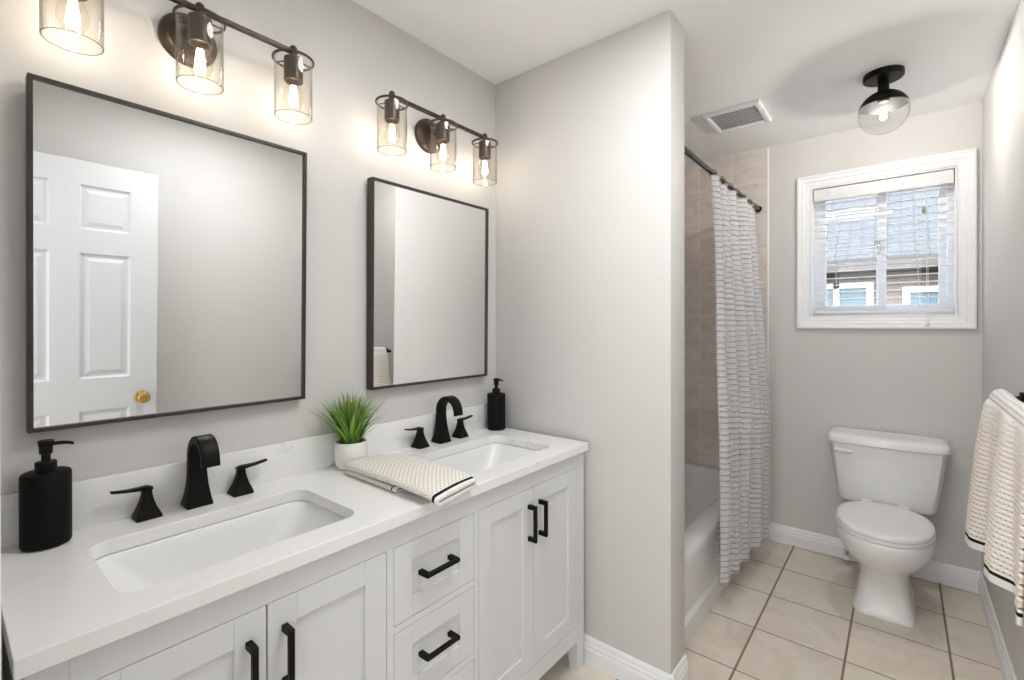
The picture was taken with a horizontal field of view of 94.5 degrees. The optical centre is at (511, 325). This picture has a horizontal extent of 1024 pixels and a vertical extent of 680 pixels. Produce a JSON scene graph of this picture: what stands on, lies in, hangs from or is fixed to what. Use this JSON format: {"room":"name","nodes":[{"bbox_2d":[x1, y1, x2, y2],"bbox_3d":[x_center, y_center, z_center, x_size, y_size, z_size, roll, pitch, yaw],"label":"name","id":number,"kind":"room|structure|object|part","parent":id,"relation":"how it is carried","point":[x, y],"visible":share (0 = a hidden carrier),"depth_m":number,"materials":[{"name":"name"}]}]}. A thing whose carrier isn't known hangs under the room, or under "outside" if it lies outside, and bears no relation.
{"room":"bathroom","nodes":[
{"label":"bathroom","id":0,"kind":"room"},
{"bbox_2d":[0,0,495,494],"bbox_3d":[-0.097,0.110,2.252,0.120,2.440,3.538,0,0,39],"label":"wall","id":1,"kind":"structure","parent":0,"point":[358,56],"depth_m":1.44,"materials":[{"name":"beige paint"}]},
{"bbox_2d":[25,72,306,433],"bbox_3d":[-0.830,-0.151,1.226,0.032,0.751,0.598,1,1,39],"label":"wall mirror","id":2,"kind":"object","parent":1,"relation":"attached to","point":[166,252],"visible":1,"depth_m":1.16,"materials":[{"name":"brown metal"}]},
{"bbox_2d":[39,0,314,124],"bbox_3d":[-0.792,-0.705,1.194,0.146,0.210,0.584,0,0,39],"label":"vanity light","id":3,"kind":"object","parent":1,"relation":"attached to","point":[188,38],"visible":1,"depth_m":1.20,"materials":[{"name":"brown metal"}]},
{"bbox_3d":[-0.929,-0.681,1.002,0.101,0.163,0.101,0,0,39],"label":"lamp shade","id":4,"kind":"part","parent":3,"relation":"part of","materials":[{"name":"clear glass"}]},
{"bbox_3d":[-0.779,-0.681,1.184,0.101,0.163,0.101,0,0,39],"label":"lamp shade","id":5,"kind":"part","parent":3,"relation":"part of","materials":[{"name":"clear glass"}]},
{"bbox_3d":[-0.630,-0.682,1.366,0.101,0.163,0.101,0,0,39],"label":"lamp shade","id":6,"kind":"part","parent":3,"relation":"part of","materials":[{"name":"clear glass"}]},
{"bbox_2d":[1,403,486,548],"bbox_3d":[-0.575,0.402,1.559,0.018,0.106,1.546,0,0,39],"label":"backsplash","id":7,"kind":"structure","parent":1,"relation":"attached to","point":[93,504],"depth_m":1.29,"materials":[{"name":"white stone"}]},
{"bbox_2d":[366,177,488,389],"bbox_3d":[-0.305,-0.146,1.870,0.032,0.736,0.594,1,1,39],"label":"wall mirror","id":8,"kind":"object","parent":1,"relation":"attached to","point":[427,252],"visible":1,"depth_m":1.82,"materials":[{"name":"brown metal"}]},
{"bbox_2d":[375,90,497,185],"bbox_3d":[-0.276,-0.708,1.823,0.146,0.210,0.584,0,0,39],"label":"vanity light","id":9,"kind":"object","parent":1,"relation":"attached to","point":[430,136],"visible":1,"depth_m":1.81,"materials":[{"name":"brown metal"}]},
{"bbox_3d":[-0.413,-0.683,1.630,0.101,0.163,0.101,0,0,39],"label":"lamp shade","id":10,"kind":"part","parent":9,"relation":"part of","materials":[{"name":"clear glass"}]},
{"bbox_3d":[-0.263,-0.684,1.812,0.101,0.163,0.101,0,0,39],"label":"lamp shade","id":11,"kind":"part","parent":9,"relation":"part of","materials":[{"name":"clear glass"}]},
{"bbox_3d":[-0.114,-0.685,1.994,0.101,0.163,0.101,0,0,39],"label":"lamp shade","id":12,"kind":"part","parent":9,"relation":"part of","materials":[{"name":"clear glass"}]},
{"bbox_2d":[334,438,367,469],"bbox_3d":[-0.517,0.412,1.523,0.104,0.086,0.104,0,0,39],"label":"pot","id":13,"kind":"object","parent":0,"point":[346,450],"depth_m":1.48,"materials":[{"name":"white ceramic"}]},
{"bbox_2d":[495,10,684,679],"bbox_3d":[0.285,0.110,1.968,0.832,2.440,0.154,0,0,39],"label":"wall","id":14,"kind":"structure","parent":0,"point":[590,138],"depth_m":1.81,"materials":[{"name":"beige paint"}]},
{"bbox_2d":[670,654,688,679],"bbox_3d":[0.606,1.280,1.712,0.015,0.102,0.152,0,0,39],"label":"baseboard","id":15,"kind":"structure","parent":14,"relation":"attached to","point":[681,672],"depth_m":1.73,"materials":[{"name":"white paint"}]},
{"bbox_3d":[0.321,-0.070,2.043,0.776,2.079,0.008,0,0,39],"label":"tile","id":16,"kind":"structure","parent":14,"relation":"attached to","visible":0},
{"bbox_2d":[684,145,761,211],"bbox_3d":[1.076,-0.729,2.398,0.040,0.040,1.501,0,0,39],"label":"shower curtain rod","id":17,"kind":"object","parent":16,"relation":"attached to","point":[687,152],"visible":0.55,"depth_m":2.20,"materials":[{"name":"black metal"}]},
{"bbox_2d":[709,169,771,586],"bbox_3d":[1.225,0.213,2.499,0.191,1.918,0.948,0,0,39],"label":"shower curtain","id":18,"kind":"object","parent":17,"relation":"hanging from","point":[743,391],"visible":1,"depth_m":2.37,"materials":[{"name":"fabric"}]},
{"bbox_2d":[352,0,1018,164],"bbox_3d":[0.446,-1.157,0.857,2.800,0.100,5.098,0,0,39],"label":"ceiling","id":19,"kind":"structure","parent":0,"point":[807,62],"depth_m":1.87,"materials":[{"name":"white paint"}]},
{"bbox_2d":[702,99,771,133],"bbox_3d":[1.199,-1.105,2.524,0.274,0.016,0.294,0,0,39],"label":"ceiling vent","id":20,"kind":"object","parent":19,"relation":"in","point":[752,113],"visible":1,"depth_m":2.51,"materials":[{"name":"white plastic"}]},
{"bbox_2d":[857,65,910,134],"bbox_3d":[1.637,-0.980,2.087,0.185,0.264,0.185,0,0,39],"label":"ceiling light","id":21,"kind":"object","parent":19,"relation":"attached to","point":[885,100],"visible":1,"depth_m":2.08,"materials":[{"name":"black metal"}]},
{"bbox_3d":[1.637,-1.057,2.087,0.042,0.059,0.042,0,0,39],"label":"stem","id":22,"kind":"part","parent":21,"relation":"part of","materials":[{"name":"black metal"}]},
{"bbox_3d":[1.637,-0.939,2.088,0.185,0.182,0.185,0,0,39],"label":"glass globe","id":23,"kind":"part","parent":21,"relation":"part of"},
{"bbox_2d":[539,539,1002,679],"bbox_3d":[0.614,1.361,1.642,1.956,0.060,3.488,0,0,39],"label":"floor","id":24,"kind":"structure","parent":0,"point":[788,613],"depth_m":2.05,"materials":[{"name":"beige tile"}]},
{"bbox_2d":[1,452,583,679],"bbox_3d":[-0.379,0.909,1.404,0.519,0.847,1.528,0,0,39],"label":"vanity cabinet","id":25,"kind":"object","parent":24,"relation":"on","point":[488,585],"visible":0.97,"depth_m":1.21,"materials":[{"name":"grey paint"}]},
{"bbox_3d":[-1.020,0.911,0.972,0.048,0.847,0.047,0,0,39],"label":"leg","id":26,"kind":"part","parent":25,"relation":"part of","materials":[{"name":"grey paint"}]},
{"bbox_3d":[-0.693,0.912,0.704,0.050,0.847,0.047,0,0,39],"label":"leg","id":27,"kind":"part","parent":25,"relation":"part of","materials":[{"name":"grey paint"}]},
{"bbox_3d":[-0.576,0.849,0.823,0.020,0.606,0.282,0,0,39],"label":"door","id":28,"kind":"part","parent":25,"relation":"part of","materials":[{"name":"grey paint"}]},
{"bbox_3d":[-0.487,0.658,0.889,0.034,0.121,0.012,0,0,39],"label":"handle","id":29,"kind":"part","parent":25,"relation":"part of","materials":[{"name":"black metal"}]},
{"bbox_3d":[-0.444,0.658,0.942,0.034,0.121,0.012,0,0,39],"label":"handle","id":30,"kind":"part","parent":25,"relation":"part of","materials":[{"name":"black metal"}]},
{"bbox_2d":[1,403,588,679],"bbox_3d":[-0.387,0.417,1.405,0.505,0.136,1.546,0,0,39],"label":"countertop","id":31,"kind":"structure","parent":25,"relation":"on","point":[58,606],"depth_m":1.07,"materials":[{"name":"white stone"}]},
{"bbox_2d":[18,439,73,551],"bbox_3d":[-0.974,0.348,0.993,0.080,0.218,0.084,0,0,39],"label":"soap dispenser","id":32,"kind":"object","parent":31,"relation":"on","point":[45,491],"visible":1,"depth_m":0.97,"materials":[{"name":"black plastic"}]},
{"bbox_2d":[110,434,266,522],"bbox_3d":[-0.777,0.365,1.188,0.133,0.183,0.343,0,0,39],"label":"widespread faucet","id":33,"kind":"object","parent":31,"relation":"on","point":[203,453],"visible":1,"depth_m":1.19,"materials":[{"name":"black metal"}]},
{"bbox_3d":[-0.890,0.385,1.110,0.022,0.013,0.078,0,0,39],"label":"lever","id":34,"kind":"part","parent":33,"relation":"part of","materials":[{"name":"black metal"}]},
{"bbox_3d":[-0.872,0.421,1.132,0.051,0.072,0.051,0,0,39],"label":"handle","id":35,"kind":"part","parent":33,"relation":"part of","materials":[{"name":"black metal"}]},
{"bbox_3d":[-0.777,0.365,1.188,0.133,0.183,0.058,0,0,39],"label":"spout","id":36,"kind":"part","parent":33,"relation":"part of","materials":[{"name":"black metal"}]},
{"bbox_3d":[-0.741,0.420,1.292,0.051,0.072,0.051,0,0,39],"label":"handle","id":37,"kind":"part","parent":33,"relation":"part of","materials":[{"name":"black metal"}]},
{"bbox_3d":[-0.722,0.384,1.314,0.022,0.013,0.078,0,0,39],"label":"lever","id":38,"kind":"part","parent":33,"relation":"part of","materials":[{"name":"black metal"}]},
{"bbox_2d":[94,500,345,592],"bbox_3d":[-0.626,0.561,1.067,0.333,0.146,0.504,0,0,39],"label":"undermount sink","id":39,"kind":"object","parent":31,"relation":"in","point":[147,565],"visible":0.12,"depth_m":1.15,"materials":[{"name":"white ceramic"}]},
{"bbox_2d":[310,392,397,469],"bbox_3d":[-0.486,0.329,1.488,0.211,0.252,0.307,0,0,39],"label":"potted grass","id":40,"kind":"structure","parent":31,"relation":"on","point":[349,419],"depth_m":1.49,"materials":[{"name":"green plant"}]},
{"bbox_2d":[344,453,475,506],"bbox_3d":[-0.299,0.432,1.376,0.440,0.043,0.179,0,0,39],"label":"folded hand towel","id":41,"kind":"object","parent":31,"relation":"on","point":[439,484],"visible":1,"depth_m":1.32,"materials":[{"name":"white fabric"}]},
{"bbox_2d":[404,395,472,448],"bbox_3d":[-0.249,0.362,1.832,0.133,0.183,0.343,0,0,39],"label":"widespread faucet","id":42,"kind":"object","parent":31,"relation":"on","point":[441,435],"visible":1,"depth_m":1.83,"materials":[{"name":"black metal"}]},
{"bbox_3d":[-0.362,0.382,1.754,0.022,0.013,0.078,0,0,39],"label":"lever","id":43,"kind":"part","parent":42,"relation":"part of","materials":[{"name":"black metal"}]},
{"bbox_3d":[-0.344,0.418,1.776,0.051,0.072,0.051,0,0,39],"label":"handle","id":44,"kind":"part","parent":42,"relation":"part of","materials":[{"name":"black metal"}]},
{"bbox_3d":[-0.249,0.362,1.832,0.133,0.183,0.058,0,0,39],"label":"spout","id":45,"kind":"part","parent":42,"relation":"part of","materials":[{"name":"black metal"}]},
{"bbox_3d":[-0.212,0.417,1.936,0.051,0.072,0.051,0,0,39],"label":"handle","id":46,"kind":"part","parent":42,"relation":"part of","materials":[{"name":"black metal"}]},
{"bbox_3d":[-0.194,0.381,1.958,0.022,0.013,0.078,0,0,39],"label":"lever","id":47,"kind":"part","parent":42,"relation":"part of","materials":[{"name":"black metal"}]},
{"bbox_2d":[429,443,537,473],"bbox_3d":[-0.102,0.558,1.706,0.333,0.146,0.504,0,0,39],"label":"undermount sink","id":48,"kind":"object","parent":31,"relation":"in","point":[471,461],"visible":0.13,"depth_m":1.88,"materials":[{"name":"white ceramic"}]},
{"bbox_2d":[487,378,504,430],"bbox_3d":[-0.068,0.342,2.080,0.080,0.222,0.084,0,0,39],"label":"soap dispenser","id":49,"kind":"object","parent":31,"relation":"on","point":[495,399],"visible":1,"depth_m":2.05,"materials":[{"name":"black plastic"}]},
{"bbox_3d":[-0.398,0.848,1.041,0.020,0.606,0.276,0,0,39],"label":"door","id":50,"kind":"part","parent":25,"relation":"part of","materials":[{"name":"grey paint"}]},
{"bbox_3d":[-0.207,0.853,1.273,0.020,0.192,0.279,0,0,39],"label":"drawer","id":51,"kind":"part","parent":25,"relation":"part of","materials":[{"name":"grey paint"}]},
{"bbox_3d":[-0.207,0.640,1.273,0.020,0.192,0.279,0,0,39],"label":"drawer","id":52,"kind":"part","parent":25,"relation":"part of","materials":[{"name":"grey paint"}]},
{"bbox_3d":[-0.191,0.850,1.259,0.038,0.012,0.116,0,0,39],"label":"handle","id":53,"kind":"part","parent":25,"relation":"part of","materials":[{"name":"black metal"}]},
{"bbox_3d":[-0.192,0.638,1.258,0.038,0.012,0.116,0,0,39],"label":"handle","id":54,"kind":"part","parent":25,"relation":"part of","materials":[{"name":"black metal"}]},
{"bbox_3d":[-0.206,1.060,1.274,0.020,0.180,0.279,0,0,39],"label":"drawer","id":55,"kind":"part","parent":25,"relation":"part of","materials":[{"name":"grey paint"}]},
{"bbox_3d":[-0.019,0.846,1.502,0.020,0.606,0.270,0,0,39],"label":"door","id":56,"kind":"part","parent":25,"relation":"part of","materials":[{"name":"grey paint"}]},
{"bbox_3d":[0.069,0.655,1.566,0.034,0.121,0.012,0,0,39],"label":"handle","id":57,"kind":"part","parent":25,"relation":"part of","materials":[{"name":"black metal"}]},
{"bbox_3d":[0.106,0.654,1.613,0.034,0.121,0.012,0,0,39],"label":"handle","id":58,"kind":"part","parent":25,"relation":"part of","materials":[{"name":"black metal"}]},
{"bbox_3d":[0.154,0.845,1.713,0.020,0.606,0.272,0,0,39],"label":"door","id":59,"kind":"part","parent":25,"relation":"part of","materials":[{"name":"grey paint"}]},
{"bbox_3d":[0.246,0.907,1.848,0.050,0.847,0.049,0,0,39],"label":"leg","id":60,"kind":"part","parent":25,"relation":"part of","materials":[{"name":"grey paint"}]},
{"bbox_2d":[685,462,741,646],"bbox_3d":[0.795,1.135,2.637,0.752,0.386,1.499,0,0,39],"label":"bathtub","id":61,"kind":"object","parent":24,"relation":"on","point":[703,588],"visible":0.07,"depth_m":2.25,"materials":[{"name":"white ceramic"}]},
{"bbox_2d":[827,427,951,626],"bbox_3d":[1.810,0.953,2.305,0.504,0.748,0.714,0,0,39],"label":"toilet","id":62,"kind":"object","parent":24,"relation":"on","point":[889,479],"visible":1,"depth_m":2.30,"materials":[{"name":"white ceramic"}]},
{"bbox_3d":[1.770,0.660,2.531,0.079,0.025,0.046,0,0,39],"label":"flush lever","id":63,"kind":"part","parent":62,"relation":"part of","materials":[{"name":"white plastic"}]},
{"bbox_3d":[1.741,0.911,2.220,0.364,0.023,0.486,0,0,39],"label":"lid","id":64,"kind":"part","parent":62,"relation":"part of","materials":[{"name":"white plastic"}]},
{"bbox_3d":[1.740,0.932,2.219,0.369,0.016,0.489,0,0,39],"label":"seat","id":65,"kind":"part","parent":62,"relation":"part of","materials":[{"name":"white plastic"}]},
{"bbox_3d":[1.768,1.133,2.253,0.371,0.388,0.580,0,0,39],"label":"bowl","id":66,"kind":"part","parent":62,"relation":"part of","materials":[{"name":"white ceramic"}]},
{"bbox_3d":[1.966,0.778,2.494,0.480,0.312,0.222,0,0,39],"label":"tank","id":67,"kind":"part","parent":62,"relation":"part of","materials":[{"name":"white ceramic"}]},
{"bbox_3d":[1.961,0.601,2.487,0.504,0.045,0.238,0,0,39],"label":"tank lid","id":68,"kind":"part","parent":62,"relation":"part of","materials":[{"name":"white ceramic"}]},
{"bbox_2d":[769,101,981,571],"bbox_3d":[1.703,0.105,2.967,1.756,2.440,0.150,0,0,39],"label":"wall","id":69,"kind":"structure","parent":0,"point":[920,382],"depth_m":2.65,"materials":[{"name":"beige paint"}]},
{"bbox_2d":[684,147,766,467],"bbox_3d":[1.283,-0.074,3.209,0.799,2.079,0.008,0,0,39],"label":"wall tile","id":70,"kind":"structure","parent":69,"relation":"attached to","point":[747,171],"depth_m":3.19,"materials":[{"name":"beige tile"}]},
{"bbox_2d":[767,147,768,376],"bbox_3d":[1.594,0.106,2.952,0.013,2.439,0.011,0,0,39],"label":"trim","id":71,"kind":"structure","parent":69,"relation":"attached to","point":[767,147],"depth_m":2.95,"materials":[{"name":"white paint"}]},
{"bbox_2d":[842,500,850,559],"bbox_3d":[1.876,1.124,2.648,0.050,0.377,0.108,0,0,29],"label":"shutoff valve","id":72,"kind":"object","parent":69,"relation":"attached to","point":[846,555],"visible":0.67,"depth_m":2.65,"materials":[{"name":"silver metal"}]},
{"bbox_3d":[1.863,1.290,2.642,0.034,0.033,0.016,0,0,39],"label":"valve handle","id":73,"kind":"part","parent":72,"relation":"part of","materials":[{"name":"silver metal"}]},
{"bbox_2d":[769,522,980,592],"bbox_3d":[1.965,1.275,2.650,0.946,0.102,0.015,0,0,39],"label":"baseboard","id":74,"kind":"structure","parent":69,"relation":"attached to","point":[960,577],"depth_m":2.71,"materials":[{"name":"white paint"}]},
{"bbox_2d":[797,148,976,328],"bbox_3d":[2.059,-0.433,2.657,0.774,0.900,0.174,0,0,39],"label":"window","id":75,"kind":"structure","parent":69,"relation":"in","point":[966,160],"depth_m":2.57,"materials":[{"name":"white paint"}]},
{"bbox_3d":[1.980,-0.432,2.762,0.319,0.704,0.024,0,0,39],"label":"sash","id":76,"kind":"part","parent":75,"relation":"part of","materials":[{"name":"white plastic"}]},
{"bbox_2d":[814,169,953,325],"bbox_3d":[2.026,-0.402,2.618,0.608,0.801,0.097,0,0,39],"label":"blind","id":77,"kind":"object","parent":75,"relation":"attached to","point":[947,176],"visible":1,"depth_m":2.60,"materials":[{"name":"white plastic"}]},
{"bbox_3d":[1.887,-0.417,2.757,0.002,0.674,0.043,0,0,39],"label":"ladder cord","id":78,"kind":"part","parent":77,"relation":"part of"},
{"bbox_3d":[2.039,-0.078,2.634,0.602,0.016,0.042,0,0,39],"label":"rail","id":79,"kind":"part","parent":77,"relation":"part of","materials":[{"name":"white plastic"}]},
{"bbox_3d":[2.163,-0.382,2.475,0.022,0.704,0.034,0,0,39],"label":"pull cord","id":80,"kind":"part","parent":77,"relation":"part of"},
{"bbox_3d":[2.087,-0.432,2.692,0.622,0.752,0.065,0,0,39],"label":"frame","id":81,"kind":"part","parent":75,"relation":"part of","materials":[{"name":"white plastic"}]},
{"bbox_3d":[2.201,-0.432,2.614,0.299,0.704,0.024,0,0,39],"label":"sash","id":82,"kind":"part","parent":75,"relation":"part of","materials":[{"name":"white plastic"}]},
{"bbox_2d":[982,0,1023,679],"bbox_3d":[1.353,0.111,1.062,0.120,2.440,3.538,0,0,39],"label":"wall","id":83,"kind":"structure","parent":0,"point":[1003,100],"depth_m":1.86,"materials":[{"name":"beige paint"}]},
{"bbox_2d":[964,389,1023,626],"bbox_3d":[1.371,0.463,1.321,0.113,0.512,0.672,0,0,39],"label":"bath towel","id":84,"kind":"object","parent":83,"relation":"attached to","point":[994,525],"visible":1,"depth_m":1.25,"materials":[{"name":"white fabric"}]},
{"bbox_2d":[978,572,1016,679],"bbox_3d":[1.294,1.280,1.098,0.015,0.102,3.266,0,0,39],"label":"baseboard","id":85,"kind":"structure","parent":83,"relation":"attached to","point":[1004,662],"depth_m":1.94,"materials":[{"name":"white paint"}]},
{"bbox_2d":[1015,392,1023,402],"bbox_3d":[1.451,0.242,1.330,0.068,0.048,0.663,0,0,39],"label":"towel bar","id":86,"kind":"object","parent":83,"relation":"attached to","point":[1020,397],"visible":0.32,"depth_m":1.54,"materials":[{"name":"black metal"}]},
{"bbox_3d":[-0.456,0.116,0.337,1.756,2.440,0.122,0,0,39],"label":"wall","id":87,"kind":"structure","parent":0,"visible":0},
{"bbox_2d":[0,485,0,679],"bbox_3d":[-0.169,0.306,0.100,0.797,2.060,0.129,0,0,39],"label":"trim","id":88,"kind":"structure","parent":87,"relation":"attached to","point":[0,485],"depth_m":0.39,"materials":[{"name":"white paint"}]},
{"label":"outside","id":89,"kind":"structure","parent":0,"visible":0},
{"bbox_2d":[826,187,937,305],"bbox_3d":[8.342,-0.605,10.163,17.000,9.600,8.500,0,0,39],"label":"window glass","id":90,"kind":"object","parent":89,"point":[842,300],"visible":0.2,"depth_m":7.45,"materials":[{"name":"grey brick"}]},
{"bbox_3d":[5.327,-0.144,7.775,0.810,0.940,0.010,0,0,39],"label":"pane","id":91,"kind":"part","parent":90,"relation":"part of","materials":[{"name":"clear glass"}]},
{"bbox_3d":[6.390,-0.043,6.903,0.920,0.940,0.010,0,0,39],"label":"pane","id":92,"kind":"part","parent":90,"relation":"part of","materials":[{"name":"clear glass"}]}
]}

